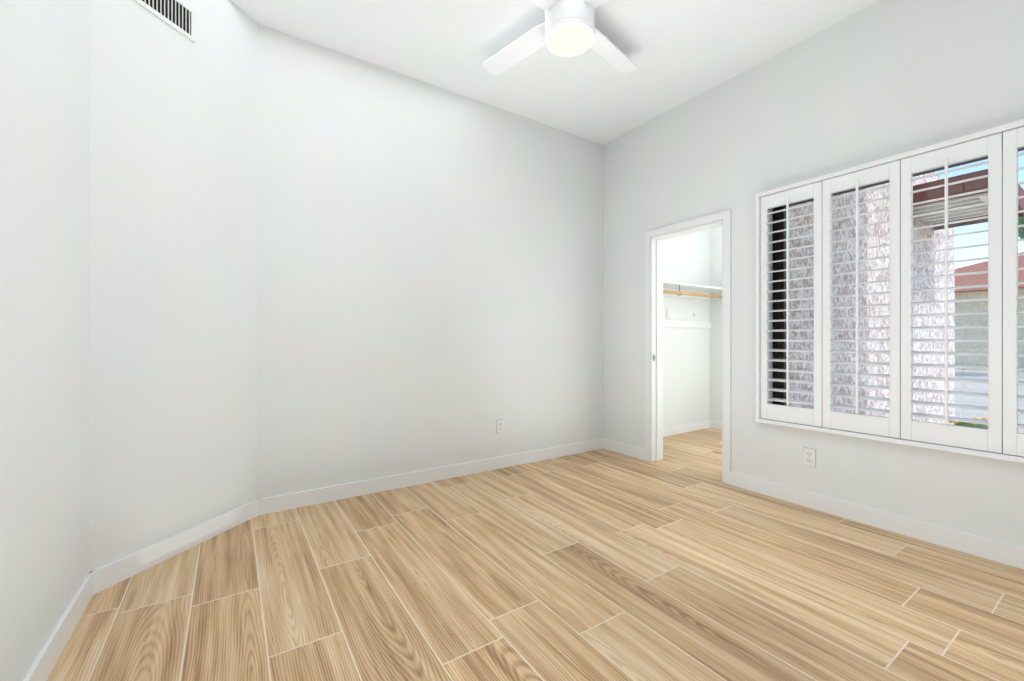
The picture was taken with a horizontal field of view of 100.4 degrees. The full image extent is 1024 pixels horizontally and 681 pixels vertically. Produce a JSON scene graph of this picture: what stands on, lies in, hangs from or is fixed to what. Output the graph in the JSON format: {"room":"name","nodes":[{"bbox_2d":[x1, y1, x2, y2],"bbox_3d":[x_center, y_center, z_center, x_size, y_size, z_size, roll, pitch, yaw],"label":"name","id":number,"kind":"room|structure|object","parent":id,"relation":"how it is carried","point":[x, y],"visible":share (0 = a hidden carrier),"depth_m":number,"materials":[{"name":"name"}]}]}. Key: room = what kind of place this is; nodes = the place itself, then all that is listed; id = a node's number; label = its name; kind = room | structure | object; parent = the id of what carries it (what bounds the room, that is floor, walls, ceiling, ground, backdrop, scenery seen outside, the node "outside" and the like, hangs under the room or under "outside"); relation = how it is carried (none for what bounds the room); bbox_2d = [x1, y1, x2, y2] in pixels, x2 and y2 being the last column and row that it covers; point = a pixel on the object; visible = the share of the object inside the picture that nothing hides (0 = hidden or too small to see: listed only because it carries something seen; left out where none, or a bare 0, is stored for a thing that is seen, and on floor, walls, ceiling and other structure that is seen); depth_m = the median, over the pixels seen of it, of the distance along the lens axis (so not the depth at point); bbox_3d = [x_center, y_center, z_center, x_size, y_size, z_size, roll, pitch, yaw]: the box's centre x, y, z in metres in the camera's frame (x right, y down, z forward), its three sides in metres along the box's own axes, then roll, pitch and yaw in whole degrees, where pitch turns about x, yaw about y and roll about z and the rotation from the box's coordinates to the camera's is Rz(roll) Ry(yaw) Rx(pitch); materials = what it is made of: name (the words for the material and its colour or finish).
{"room":"empty bedroom","nodes":[
{"label":"empty bedroom","id":0,"kind":"room"},
{"bbox_2d":[0,0,88,680],"bbox_3d":[-0.880,-0.450,0.300,0.120,3.100,3.710,0,0,-33],"label":"wall","id":1,"kind":"structure","parent":0,"point":[44,308],"depth_m":1.39,"materials":[{"name":"paint"}]},
{"bbox_2d":[89,0,256,571],"bbox_3d":[-1.773,-0.450,2.280,0.120,3.100,1.038,0,0,14],"label":"wall","id":2,"kind":"structure","parent":0,"point":[172,281],"depth_m":2.17,"materials":[{"name":"paint"}]},
{"bbox_2d":[134,0,195,42],"bbox_3d":[-1.749,-1.685,2.115,0.009,0.170,0.370,0,0,14],"label":"air vent","id":3,"kind":"object","parent":2,"relation":"in","point":[179,16],"visible":1,"depth_m":2.19,"materials":[{"name":"silver metal"}]},
{"bbox_2d":[257,23,709,498],"bbox_3d":[0.477,-0.450,4.136,5.170,3.100,0.120,0,0,-33],"label":"wall","id":4,"kind":"structure","parent":0,"point":[430,276],"depth_m":3.28,"materials":[{"name":"paint"}]},
{"bbox_2d":[496,419,503,433],"bbox_3d":[-0.102,0.740,3.678,0.074,0.119,0.007,0,0,-33],"label":"electrical outlet","id":5,"kind":"object","parent":4,"relation":"attached to","point":[499,425],"visible":1,"depth_m":3.68,"materials":[{"name":"white plastic"}]},
{"bbox_2d":[666,308,669,318],"bbox_3d":[1.811,-0.310,4.938,0.075,0.120,0.009,0,0,-33],"label":"light switch","id":6,"kind":"object","parent":4,"relation":"attached to","point":[667,313],"visible":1,"depth_m":4.93,"materials":[{"name":"white plastic"}]},
{"bbox_2d":[663,281,721,327],"bbox_3d":[1.798,-0.387,4.912,1.710,0.464,0.581,0,0,-33],"label":"shelf","id":7,"kind":"object","parent":4,"relation":"attached to","point":[683,290],"visible":0.5,"depth_m":4.98,"materials":[{"name":"white wood"}]},
{"bbox_2d":[47,428,1023,680],"bbox_3d":[1.334,1.160,2.155,6.020,0.120,4.530,0,0,-33],"label":"floor","id":8,"kind":"structure","parent":0,"point":[680,561],"depth_m":1.85,"materials":[{"name":"brown wood"}]},
{"bbox_2d":[231,0,879,144],"bbox_3d":[1.334,-2.060,2.155,6.020,0.120,4.530,0,0,-33],"label":"ceiling","id":9,"kind":"structure","parent":0,"point":[678,52],"depth_m":2.87,"materials":[{"name":"paint"}]},
{"bbox_2d":[483,0,637,75],"bbox_3d":[0.334,-1.865,2.472,1.057,0.271,1.057,0,0,0],"label":"ceiling fan","id":10,"kind":"object","parent":9,"relation":"hanging from","point":[567,28],"visible":1,"depth_m":2.52,"materials":[{"name":"white plastic"}]},
{"bbox_2d":[710,227,721,420],"bbox_3d":[2.976,-0.450,4.861,0.200,3.100,1.420,0,0,-33],"label":"wall","id":11,"kind":"structure","parent":0,"point":[716,329],"depth_m":5.32,"materials":[{"name":"paint"}]},
{"bbox_2d":[604,0,1023,547],"bbox_3d":[2.144,-0.450,2.689,0.160,3.100,4.130,0,0,-33],"label":"wall","id":12,"kind":"structure","parent":0,"point":[880,79],"depth_m":2.79,"materials":[{"name":"paint"}]},
{"bbox_2d":[23,420,1023,680],"bbox_3d":[1.312,1.050,2.142,5.572,0.100,4.132,0,0,-33],"label":"baseboard","id":13,"kind":"structure","parent":12,"relation":"attached to","point":[185,540],"depth_m":2.54,"materials":[{"name":"white wood"}]},
{"bbox_2d":[645,210,730,484],"bbox_3d":[1.518,0.051,3.638,0.188,2.098,0.805,0,0,-33],"label":"door frame","id":14,"kind":"structure","parent":12,"relation":"attached to","point":[654,238],"depth_m":3.88,"materials":[{"name":"white wood"}]},
{"bbox_2d":[803,447,815,467],"bbox_3d":[1.961,0.770,2.814,0.007,0.119,0.074,0,0,-33],"label":"outlet","id":15,"kind":"object","parent":12,"relation":"attached to","point":[809,456],"visible":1,"depth_m":2.81,"materials":[{"name":"white plastic"}]},
{"bbox_2d":[755,119,1023,462],"bbox_3d":[2.248,-0.233,2.444,0.206,1.626,1.572,0,0,-33],"label":"window","id":16,"kind":"structure","parent":12,"relation":"in","point":[999,148],"depth_m":2.41,"materials":[{"name":"white wood"}]},
{"label":"outside","id":17,"kind":"structure","parent":0,"visible":0},
{"bbox_2d":[942,369,1023,432],"bbox_3d":[34.793,1.260,22.942,76.649,0.280,80.000,0,0,-33],"label":"ground","id":18,"kind":"structure","parent":17,"point":[972,399],"depth_m":8.53,"materials":[{"name":"white concrete"}]},
{"bbox_2d":[948,417,987,428],"bbox_3d":[7.989,0.988,4.960,5.937,0.391,3.078,0,0,-33],"label":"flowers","id":19,"kind":"object","parent":18,"relation":"on","point":[972,425],"depth_m":4.50,"materials":[{"name":"green plant"}]},
{"bbox_2d":[955,252,1023,369],"bbox_3d":[25.045,-1.490,16.514,13.000,5.220,17.000,0,0,-33],"label":"house","id":20,"kind":"structure","parent":18,"relation":"on","point":[972,280],"depth_m":16.58,"materials":[{"name":"beige paint"}]},
{"bbox_2d":[1018,217,1023,241],"bbox_3d":[16.411,-2.236,11.542,2.981,6.712,4.045,0,0,-33],"label":"tree","id":21,"kind":"object","parent":18,"relation":"on","point":[1021,230],"depth_m":12.39,"materials":[{"name":"green plant"}]},
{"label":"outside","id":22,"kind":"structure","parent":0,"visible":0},
{"bbox_2d":[787,172,954,423],"bbox_3d":[4.113,-0.540,4.707,5.350,3.320,0.090,0,0,-33],"label":"wall","id":23,"kind":"structure","parent":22,"point":[873,288],"depth_m":4.32,"materials":[{"name":"white brick"}]},
{"bbox_2d":[913,169,1023,229],"bbox_3d":[5.089,-1.540,4.817,1.580,0.240,0.800,0,0,-33],"label":"roof","id":24,"kind":"structure","parent":23,"relation":"attached to","point":[922,209],"depth_m":4.57,"materials":[{"name":"brown"}]}
]}

